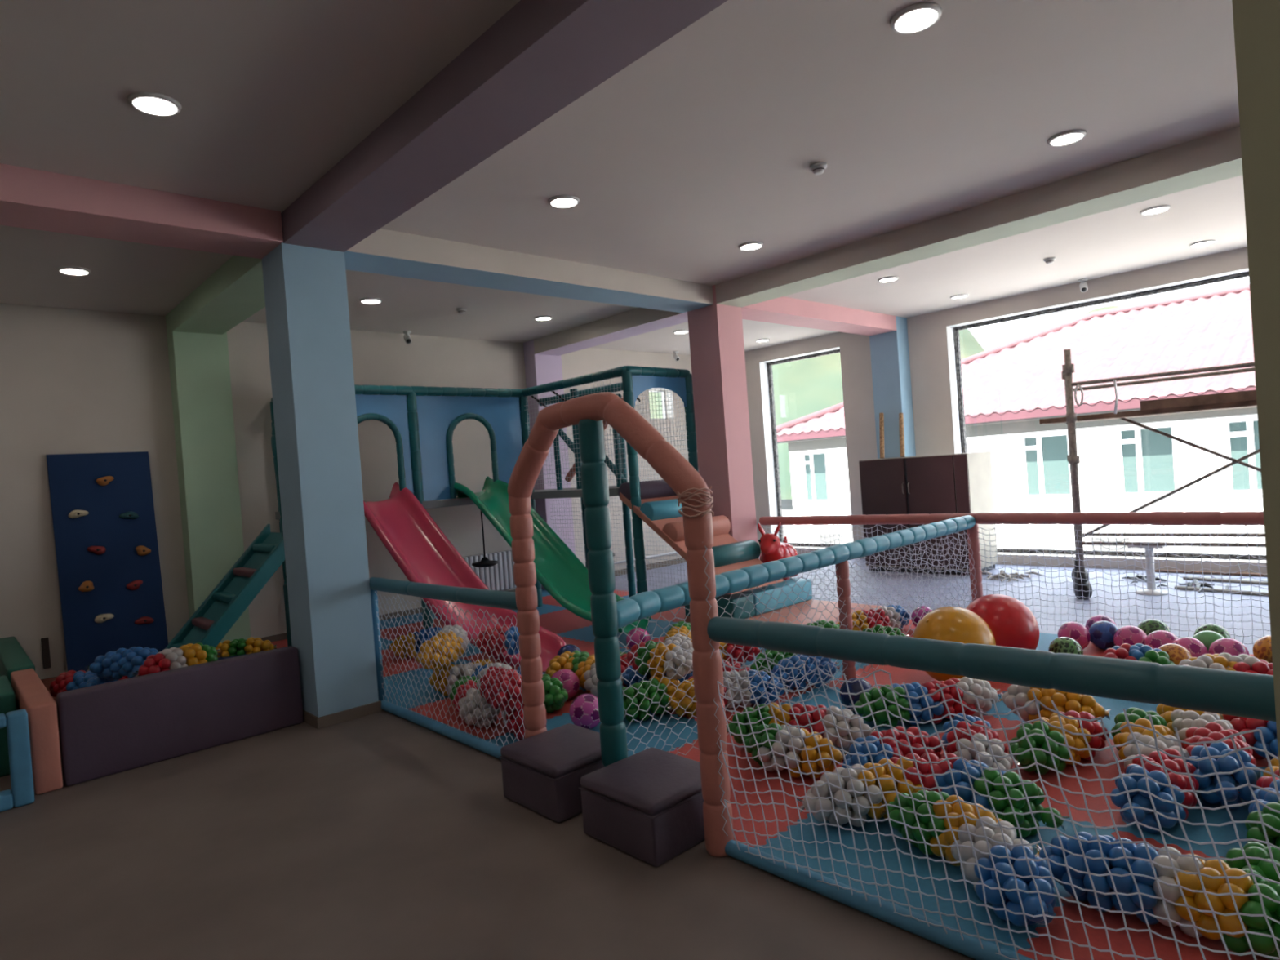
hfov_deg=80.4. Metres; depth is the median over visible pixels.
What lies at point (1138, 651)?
pile
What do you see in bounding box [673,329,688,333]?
recessed light
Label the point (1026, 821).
ball sleeve
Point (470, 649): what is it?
foam mat
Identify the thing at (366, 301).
diffuser
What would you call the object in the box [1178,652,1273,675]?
pile
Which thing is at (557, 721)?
foam mat
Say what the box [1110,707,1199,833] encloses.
ball sleeve
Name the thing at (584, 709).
ball
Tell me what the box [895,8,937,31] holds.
diffuser
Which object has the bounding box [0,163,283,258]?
beam
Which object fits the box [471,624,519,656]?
pile
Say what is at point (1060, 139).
diffuser
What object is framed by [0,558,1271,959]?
floor
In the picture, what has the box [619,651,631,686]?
ball sleeve
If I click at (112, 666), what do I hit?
ball sleeve
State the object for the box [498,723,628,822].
pouf
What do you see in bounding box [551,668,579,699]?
ball
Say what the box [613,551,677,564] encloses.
pipe
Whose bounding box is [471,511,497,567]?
swing
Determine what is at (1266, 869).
ball sleeve
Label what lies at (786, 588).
foam block
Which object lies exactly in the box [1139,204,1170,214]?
recessed light
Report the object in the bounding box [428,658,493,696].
ball sleeve
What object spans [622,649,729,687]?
ball sleeve
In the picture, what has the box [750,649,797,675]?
ball sleeve
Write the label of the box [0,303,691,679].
wall
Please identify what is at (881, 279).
diffuser
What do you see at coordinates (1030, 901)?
ball sleeve
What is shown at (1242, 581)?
batten
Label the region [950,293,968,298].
recessed light
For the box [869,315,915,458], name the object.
column
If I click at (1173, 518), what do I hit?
fence
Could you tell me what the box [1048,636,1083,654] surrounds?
ball
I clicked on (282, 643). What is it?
foam mat
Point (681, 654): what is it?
ball sleeve
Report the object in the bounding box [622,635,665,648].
foam mat
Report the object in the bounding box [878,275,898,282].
recessed light
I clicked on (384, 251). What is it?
beam
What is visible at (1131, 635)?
ball
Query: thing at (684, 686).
ball sleeve
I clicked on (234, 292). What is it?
beam
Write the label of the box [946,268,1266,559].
window
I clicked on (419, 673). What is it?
foam mat
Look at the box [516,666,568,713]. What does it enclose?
ball sleeve
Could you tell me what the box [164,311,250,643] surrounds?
column
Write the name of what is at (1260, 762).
foam mat
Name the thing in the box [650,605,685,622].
foam mat
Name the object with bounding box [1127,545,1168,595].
pedestal stand
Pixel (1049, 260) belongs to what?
smoke detector
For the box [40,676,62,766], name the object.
mat
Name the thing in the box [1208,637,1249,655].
ball
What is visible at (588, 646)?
foam mat
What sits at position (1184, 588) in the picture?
batten
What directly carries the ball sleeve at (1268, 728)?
on the foam mat at (1260, 762)
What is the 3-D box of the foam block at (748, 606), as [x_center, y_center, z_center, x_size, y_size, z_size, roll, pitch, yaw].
[0.713,1.131,6.846,0.308,0.204,0.598,-5,1,-43]
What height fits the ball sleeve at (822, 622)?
0.220 m
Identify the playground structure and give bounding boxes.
[270,365,698,646]
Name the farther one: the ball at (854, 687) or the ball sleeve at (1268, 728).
the ball at (854, 687)
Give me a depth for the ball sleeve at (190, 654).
5.13 m
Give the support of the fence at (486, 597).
on the floor
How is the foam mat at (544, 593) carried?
on the floor
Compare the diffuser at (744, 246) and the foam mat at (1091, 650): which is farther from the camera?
the diffuser at (744, 246)
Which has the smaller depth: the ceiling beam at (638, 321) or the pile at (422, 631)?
the pile at (422, 631)
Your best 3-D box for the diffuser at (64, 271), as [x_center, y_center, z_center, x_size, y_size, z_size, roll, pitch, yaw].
[-4.220,-1.557,5.645,0.164,0.008,0.164,-5,1,-43]
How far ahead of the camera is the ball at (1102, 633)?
5.22 m
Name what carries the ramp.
attached to the playground structure
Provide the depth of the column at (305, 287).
4.95 m
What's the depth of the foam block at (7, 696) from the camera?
4.37 m
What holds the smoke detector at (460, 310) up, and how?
attached to the ceiling
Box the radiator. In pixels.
[462,550,516,591]
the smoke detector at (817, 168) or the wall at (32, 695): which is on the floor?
the wall at (32, 695)
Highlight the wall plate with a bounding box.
[40,637,50,668]
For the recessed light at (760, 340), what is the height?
0.016 m
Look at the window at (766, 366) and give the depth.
12.15 m
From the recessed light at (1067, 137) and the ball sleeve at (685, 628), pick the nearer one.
the recessed light at (1067, 137)
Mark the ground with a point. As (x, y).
(787, 504)
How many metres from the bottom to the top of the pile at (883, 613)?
0.220 m
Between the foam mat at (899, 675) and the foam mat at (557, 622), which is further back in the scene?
the foam mat at (557, 622)
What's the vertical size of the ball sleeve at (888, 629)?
0.220 m
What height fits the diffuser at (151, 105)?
0.008 m
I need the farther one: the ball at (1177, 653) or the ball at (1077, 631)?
the ball at (1077, 631)
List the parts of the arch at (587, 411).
post, post, post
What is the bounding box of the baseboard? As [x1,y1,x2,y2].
[40,557,686,679]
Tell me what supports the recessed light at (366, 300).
in the ceiling
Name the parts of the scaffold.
guard rail, guard rail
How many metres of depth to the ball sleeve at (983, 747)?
3.35 m
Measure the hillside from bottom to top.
44.806 m
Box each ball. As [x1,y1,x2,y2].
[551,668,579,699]
[556,644,581,655]
[568,693,599,728]
[626,627,650,649]
[839,677,871,713]
[911,605,933,626]
[913,606,995,681]
[965,594,1039,649]
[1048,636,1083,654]
[1057,622,1090,648]
[1084,614,1116,630]
[1088,620,1118,649]
[1113,625,1146,645]
[1137,618,1170,635]
[1144,630,1177,648]
[1158,643,1192,665]
[1172,636,1208,657]
[1192,630,1223,649]
[1193,623,1231,638]
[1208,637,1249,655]
[1252,635,1272,662]
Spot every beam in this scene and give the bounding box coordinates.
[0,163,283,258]
[171,255,265,334]
[280,0,727,252]
[344,228,713,313]
[715,125,1242,307]
[741,296,896,335]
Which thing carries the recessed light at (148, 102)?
in the ceiling
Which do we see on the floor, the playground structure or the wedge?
the playground structure
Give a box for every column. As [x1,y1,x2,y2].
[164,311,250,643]
[262,241,378,717]
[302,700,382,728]
[523,339,575,589]
[687,284,759,559]
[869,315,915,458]
[1231,0,1279,777]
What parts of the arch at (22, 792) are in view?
sill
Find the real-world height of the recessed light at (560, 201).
0.016 m
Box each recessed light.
[57,266,90,275]
[127,91,181,115]
[359,297,382,303]
[533,315,552,320]
[548,195,579,208]
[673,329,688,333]
[738,241,763,250]
[755,338,768,342]
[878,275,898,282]
[889,1,942,34]
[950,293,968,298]
[1047,128,1086,146]
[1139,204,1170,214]
[1189,240,1215,247]
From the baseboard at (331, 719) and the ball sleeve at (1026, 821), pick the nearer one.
the ball sleeve at (1026, 821)
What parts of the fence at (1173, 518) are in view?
post, rail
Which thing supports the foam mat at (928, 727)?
on the floor
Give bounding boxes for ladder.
[164,524,284,648]
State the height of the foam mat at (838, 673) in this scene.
0.018 m
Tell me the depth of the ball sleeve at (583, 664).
5.15 m
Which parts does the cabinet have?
door, door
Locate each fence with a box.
[368,577,524,759]
[616,515,977,755]
[706,616,1279,959]
[759,511,1271,645]
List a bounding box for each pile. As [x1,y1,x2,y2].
[837,604,910,631]
[1102,643,1174,664]
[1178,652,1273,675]
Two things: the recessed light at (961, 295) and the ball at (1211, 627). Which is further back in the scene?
the recessed light at (961, 295)
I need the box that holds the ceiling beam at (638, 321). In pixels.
[533,307,688,355]
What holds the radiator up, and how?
attached to the wall at (73, 381)
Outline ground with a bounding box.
[781,499,795,542]
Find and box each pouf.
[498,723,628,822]
[577,747,704,866]
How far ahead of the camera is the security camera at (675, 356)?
11.66 m
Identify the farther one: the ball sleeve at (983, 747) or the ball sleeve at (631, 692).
the ball sleeve at (631, 692)
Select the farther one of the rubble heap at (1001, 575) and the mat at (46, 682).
the rubble heap at (1001, 575)
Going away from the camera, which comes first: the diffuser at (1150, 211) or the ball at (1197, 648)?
the ball at (1197, 648)
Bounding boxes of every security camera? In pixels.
[403,330,412,343]
[672,351,679,360]
[1078,278,1088,292]
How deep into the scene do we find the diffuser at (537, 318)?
8.52 m
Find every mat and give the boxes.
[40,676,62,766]
[217,649,264,660]
[271,639,288,648]
[379,613,437,629]
[379,617,445,640]
[380,636,393,649]
[381,648,459,676]
[383,657,471,708]
[408,689,597,739]
[460,635,622,670]
[460,642,483,657]
[485,710,697,756]
[512,604,565,614]
[538,608,591,634]
[541,589,550,596]
[542,589,637,606]
[542,648,631,693]
[556,618,677,648]
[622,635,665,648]
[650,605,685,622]
[666,728,843,848]
[667,681,817,725]
[726,684,953,754]
[729,647,868,683]
[754,800,1115,951]
[825,663,1012,706]
[900,619,915,637]
[933,715,1126,829]
[983,688,1159,739]
[1017,831,1270,959]
[1035,632,1057,651]
[1082,640,1253,657]
[1116,766,1267,857]
[1254,757,1268,766]
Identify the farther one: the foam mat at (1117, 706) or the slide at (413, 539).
the slide at (413, 539)
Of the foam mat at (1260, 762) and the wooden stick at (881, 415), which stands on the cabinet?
the wooden stick at (881, 415)
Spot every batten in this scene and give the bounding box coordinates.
[1155,568,1266,577]
[1173,585,1268,595]
[1182,576,1267,585]
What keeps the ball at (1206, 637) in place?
on the foam mat at (1091, 650)
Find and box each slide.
[363,482,566,671]
[453,475,650,634]
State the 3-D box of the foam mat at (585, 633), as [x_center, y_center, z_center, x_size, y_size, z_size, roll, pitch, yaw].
[-0.121,1.411,7.059,1.002,0.018,1.002,-5,1,-43]
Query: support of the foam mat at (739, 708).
on the floor
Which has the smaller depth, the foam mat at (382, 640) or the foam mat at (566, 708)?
the foam mat at (566, 708)
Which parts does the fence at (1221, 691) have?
rail, rail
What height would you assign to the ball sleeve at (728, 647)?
0.220 m
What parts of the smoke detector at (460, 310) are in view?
plate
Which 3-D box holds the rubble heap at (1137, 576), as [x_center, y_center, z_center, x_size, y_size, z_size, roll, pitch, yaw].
[5.143,1.000,7.699,0.352,0.058,0.446,-4,1,21]
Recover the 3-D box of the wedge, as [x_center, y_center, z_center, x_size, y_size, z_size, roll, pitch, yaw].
[1.319,1.245,6.905,1.198,0.109,1.408,-5,1,-43]
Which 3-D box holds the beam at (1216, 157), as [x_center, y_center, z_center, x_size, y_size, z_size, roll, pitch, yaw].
[4.619,-2.079,3.682,0.390,0.190,10.930,-5,1,-43]
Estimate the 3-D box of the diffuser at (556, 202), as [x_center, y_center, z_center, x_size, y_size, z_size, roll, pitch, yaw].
[-0.496,-1.815,4.942,0.164,0.008,0.164,-5,1,-43]
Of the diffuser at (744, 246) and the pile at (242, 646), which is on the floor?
the pile at (242, 646)
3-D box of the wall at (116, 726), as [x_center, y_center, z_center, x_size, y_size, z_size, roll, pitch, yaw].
[-2.724,1.387,4.589,1.268,0.504,0.138,-5,1,-43]
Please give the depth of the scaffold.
6.88 m
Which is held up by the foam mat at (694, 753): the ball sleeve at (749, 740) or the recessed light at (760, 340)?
the ball sleeve at (749, 740)
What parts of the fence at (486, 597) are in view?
post, rail, rail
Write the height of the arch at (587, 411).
1.850 m
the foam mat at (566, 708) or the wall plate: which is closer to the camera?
the foam mat at (566, 708)
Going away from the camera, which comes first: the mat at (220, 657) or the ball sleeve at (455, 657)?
the ball sleeve at (455, 657)
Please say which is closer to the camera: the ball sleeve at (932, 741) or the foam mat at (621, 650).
the ball sleeve at (932, 741)
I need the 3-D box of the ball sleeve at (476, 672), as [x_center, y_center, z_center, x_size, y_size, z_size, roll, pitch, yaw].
[-1.051,1.386,5.257,0.246,0.219,0.439,-5,1,-32]
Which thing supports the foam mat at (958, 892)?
on the floor
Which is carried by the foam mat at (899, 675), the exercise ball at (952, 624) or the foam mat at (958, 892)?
the exercise ball at (952, 624)
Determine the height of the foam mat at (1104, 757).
0.018 m
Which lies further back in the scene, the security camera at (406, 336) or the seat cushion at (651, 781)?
the security camera at (406, 336)
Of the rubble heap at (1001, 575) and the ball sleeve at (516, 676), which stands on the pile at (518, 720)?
the ball sleeve at (516, 676)
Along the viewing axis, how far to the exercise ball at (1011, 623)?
4.87 m
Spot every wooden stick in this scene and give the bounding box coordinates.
[879,413,884,458]
[898,413,905,457]
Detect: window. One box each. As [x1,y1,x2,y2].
[648,389,666,419]
[759,346,853,546]
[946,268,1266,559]
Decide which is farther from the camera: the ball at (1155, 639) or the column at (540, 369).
the column at (540, 369)
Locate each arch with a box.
[0,709,35,812]
[507,391,733,857]
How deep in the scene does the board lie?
6.74 m
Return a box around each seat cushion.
[500,723,601,777]
[580,747,702,815]
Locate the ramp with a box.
[618,479,783,594]
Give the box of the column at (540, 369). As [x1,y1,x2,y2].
[523,339,575,589]
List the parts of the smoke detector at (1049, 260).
plate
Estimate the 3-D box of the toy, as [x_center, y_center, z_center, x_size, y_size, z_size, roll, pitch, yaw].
[1.325,0.688,7.438,0.642,0.572,0.374,-5,1,-43]
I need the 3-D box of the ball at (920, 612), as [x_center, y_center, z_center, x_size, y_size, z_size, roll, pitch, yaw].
[2.337,1.136,6.225,0.200,0.200,0.200,-4,1,-18]
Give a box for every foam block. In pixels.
[0,675,16,777]
[684,592,755,618]
[741,577,812,615]
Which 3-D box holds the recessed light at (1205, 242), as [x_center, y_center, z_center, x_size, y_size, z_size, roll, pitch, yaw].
[5.398,-2.268,7.269,0.204,0.016,0.204,-5,1,-43]
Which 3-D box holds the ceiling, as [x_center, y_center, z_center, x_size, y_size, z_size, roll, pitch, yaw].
[1.284,-2.050,2.879,14.050,0.250,14.300,-5,1,-43]
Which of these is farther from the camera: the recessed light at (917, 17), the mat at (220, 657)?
the mat at (220, 657)
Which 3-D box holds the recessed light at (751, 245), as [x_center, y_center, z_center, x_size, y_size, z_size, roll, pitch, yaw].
[0.918,-1.934,6.265,0.204,0.016,0.204,-5,1,-43]
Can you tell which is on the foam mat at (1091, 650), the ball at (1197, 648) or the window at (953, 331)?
the ball at (1197, 648)
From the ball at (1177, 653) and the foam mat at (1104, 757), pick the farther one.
the ball at (1177, 653)
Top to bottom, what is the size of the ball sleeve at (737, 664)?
0.219 m
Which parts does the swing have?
seat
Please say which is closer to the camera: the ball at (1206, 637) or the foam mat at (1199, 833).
the foam mat at (1199, 833)
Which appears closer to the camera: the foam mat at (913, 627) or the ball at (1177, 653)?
the ball at (1177, 653)
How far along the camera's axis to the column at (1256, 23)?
1.32 m
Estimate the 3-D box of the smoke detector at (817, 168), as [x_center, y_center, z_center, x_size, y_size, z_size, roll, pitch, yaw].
[1.097,-1.909,4.653,0.104,0.050,0.104,-5,1,-43]
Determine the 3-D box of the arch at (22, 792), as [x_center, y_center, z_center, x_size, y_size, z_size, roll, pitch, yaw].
[-3.454,1.464,3.727,0.710,0.478,0.110,-5,1,-43]
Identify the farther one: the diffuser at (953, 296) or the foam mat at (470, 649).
the diffuser at (953, 296)
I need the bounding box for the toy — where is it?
[757,522,797,580]
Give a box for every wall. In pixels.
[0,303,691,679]
[0,636,62,795]
[56,645,303,786]
[744,247,1266,573]
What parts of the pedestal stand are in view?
plate, stem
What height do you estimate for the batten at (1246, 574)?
0.036 m
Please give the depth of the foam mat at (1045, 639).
5.63 m
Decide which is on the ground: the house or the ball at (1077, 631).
the house
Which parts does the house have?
sill, pane, sill, pane, pane, sill, sill, pane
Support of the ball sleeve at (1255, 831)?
on the foam mat at (1199, 833)
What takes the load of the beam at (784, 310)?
attached to the ceiling
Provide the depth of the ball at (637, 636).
6.10 m
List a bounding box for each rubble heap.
[981,569,1044,582]
[1121,573,1166,583]
[1156,578,1229,592]
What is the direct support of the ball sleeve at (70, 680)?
on the mat at (46, 682)
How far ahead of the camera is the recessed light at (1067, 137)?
4.47 m
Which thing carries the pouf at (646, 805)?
on the floor
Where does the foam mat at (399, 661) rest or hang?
on the floor
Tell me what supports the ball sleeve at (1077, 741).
on the foam mat at (1104, 757)
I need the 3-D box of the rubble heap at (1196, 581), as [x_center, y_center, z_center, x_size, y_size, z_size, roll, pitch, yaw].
[5.293,0.997,7.180,0.458,0.056,0.477,-4,1,-15]
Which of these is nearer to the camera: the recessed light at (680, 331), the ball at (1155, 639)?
the ball at (1155, 639)
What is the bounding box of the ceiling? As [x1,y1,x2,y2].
[0,0,1247,355]
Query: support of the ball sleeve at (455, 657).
on the ball sleeve at (455, 669)
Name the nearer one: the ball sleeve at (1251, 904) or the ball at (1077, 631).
the ball sleeve at (1251, 904)
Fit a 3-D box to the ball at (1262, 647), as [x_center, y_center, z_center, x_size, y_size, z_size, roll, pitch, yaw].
[3.857,1.048,4.608,0.200,0.200,0.200,-4,1,-21]
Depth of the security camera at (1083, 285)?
8.50 m
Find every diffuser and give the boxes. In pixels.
[60,269,87,274]
[133,97,176,114]
[361,299,380,303]
[536,317,550,319]
[551,198,576,207]
[741,244,760,249]
[880,278,896,281]
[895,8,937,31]
[952,295,967,298]
[1051,133,1082,145]
[1142,207,1167,214]
[1191,241,1212,246]
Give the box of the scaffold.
[1039,349,1265,598]
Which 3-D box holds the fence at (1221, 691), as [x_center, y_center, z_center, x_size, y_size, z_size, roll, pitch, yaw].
[0.970,0.933,2.200,0.100,0.944,1.930,-5,1,-43]
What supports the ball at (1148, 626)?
on the foam mat at (1091, 650)
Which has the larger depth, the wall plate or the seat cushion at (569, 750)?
the wall plate
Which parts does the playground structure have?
post, handrail, arch trim, rail, arch panel, post, rail, arch panel, arch trim, post, rail, rail, post, post, post, rail, post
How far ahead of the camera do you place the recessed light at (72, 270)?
5.62 m
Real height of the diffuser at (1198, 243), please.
0.008 m
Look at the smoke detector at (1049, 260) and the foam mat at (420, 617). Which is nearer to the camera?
the smoke detector at (1049, 260)
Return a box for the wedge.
[684,599,881,624]
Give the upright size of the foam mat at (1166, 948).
0.018 m
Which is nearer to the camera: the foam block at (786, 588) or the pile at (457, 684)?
the pile at (457, 684)
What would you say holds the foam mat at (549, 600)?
on the floor
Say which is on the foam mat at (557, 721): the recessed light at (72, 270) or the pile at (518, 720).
the pile at (518, 720)
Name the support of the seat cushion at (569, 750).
on the pouf at (542, 773)
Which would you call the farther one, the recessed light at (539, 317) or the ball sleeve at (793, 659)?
the recessed light at (539, 317)
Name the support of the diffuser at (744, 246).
attached to the recessed light at (751, 245)
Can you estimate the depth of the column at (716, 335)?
7.69 m
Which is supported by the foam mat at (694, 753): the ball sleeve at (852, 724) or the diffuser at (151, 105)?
the ball sleeve at (852, 724)
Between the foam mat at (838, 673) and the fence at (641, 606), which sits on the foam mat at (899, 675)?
the fence at (641, 606)
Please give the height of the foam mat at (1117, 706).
0.018 m
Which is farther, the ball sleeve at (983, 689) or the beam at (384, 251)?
the beam at (384, 251)
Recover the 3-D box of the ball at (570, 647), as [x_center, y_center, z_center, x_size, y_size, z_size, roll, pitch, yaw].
[-0.534,1.348,5.743,0.200,0.200,0.200,-3,1,44]
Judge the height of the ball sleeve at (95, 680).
0.220 m
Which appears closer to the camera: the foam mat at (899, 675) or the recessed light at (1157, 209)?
the foam mat at (899, 675)
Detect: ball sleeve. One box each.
[48,670,96,697]
[84,675,128,687]
[85,646,158,680]
[134,642,220,676]
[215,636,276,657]
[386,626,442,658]
[416,624,468,671]
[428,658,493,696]
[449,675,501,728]
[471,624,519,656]
[471,663,488,676]
[476,662,524,712]
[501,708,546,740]
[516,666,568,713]
[545,650,623,696]
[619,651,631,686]
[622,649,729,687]
[622,675,680,721]
[624,640,693,679]
[663,621,693,651]
[666,669,788,717]
[684,660,751,679]
[719,642,762,665]
[726,702,875,751]
[741,723,846,778]
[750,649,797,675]
[768,653,839,690]
[796,752,1070,837]
[805,619,839,628]
[841,725,947,768]
[848,676,1000,726]
[862,625,909,636]
[880,789,1056,926]
[942,713,1013,769]
[998,684,1111,723]
[1008,710,1109,774]
[1034,831,1279,959]
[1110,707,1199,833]
[1155,703,1261,808]
[1204,841,1279,882]
[1218,713,1278,759]
[1244,752,1279,847]
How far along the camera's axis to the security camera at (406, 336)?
8.69 m
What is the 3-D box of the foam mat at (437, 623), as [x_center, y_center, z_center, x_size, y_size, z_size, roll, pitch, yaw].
[-2.170,1.548,7.824,1.002,0.018,1.002,-5,1,-43]
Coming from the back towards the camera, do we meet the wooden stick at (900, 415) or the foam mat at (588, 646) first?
the wooden stick at (900, 415)
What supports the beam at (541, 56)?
attached to the ceiling
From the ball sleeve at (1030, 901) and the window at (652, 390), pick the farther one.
the window at (652, 390)
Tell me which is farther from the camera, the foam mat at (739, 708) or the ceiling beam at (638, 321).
the ceiling beam at (638, 321)
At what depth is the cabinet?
9.11 m
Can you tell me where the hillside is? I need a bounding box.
[648,305,1119,499]
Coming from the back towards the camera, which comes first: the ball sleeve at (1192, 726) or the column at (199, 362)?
the column at (199, 362)
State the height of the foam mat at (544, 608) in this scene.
0.018 m
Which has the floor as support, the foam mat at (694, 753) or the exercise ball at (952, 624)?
the foam mat at (694, 753)
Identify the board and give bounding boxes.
[45,451,168,671]
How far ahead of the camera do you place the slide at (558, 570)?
7.45 m
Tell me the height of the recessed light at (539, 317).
0.016 m
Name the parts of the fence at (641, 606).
rail, post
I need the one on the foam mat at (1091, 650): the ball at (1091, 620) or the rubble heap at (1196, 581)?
the ball at (1091, 620)
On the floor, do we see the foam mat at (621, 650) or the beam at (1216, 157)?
the foam mat at (621, 650)
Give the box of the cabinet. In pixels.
[858,451,998,575]
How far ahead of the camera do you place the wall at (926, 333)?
10.02 m
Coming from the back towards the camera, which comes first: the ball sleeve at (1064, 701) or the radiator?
the radiator
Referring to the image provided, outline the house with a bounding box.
[776,284,1266,555]
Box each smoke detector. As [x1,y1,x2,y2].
[456,307,466,314]
[809,161,826,174]
[1043,257,1055,264]

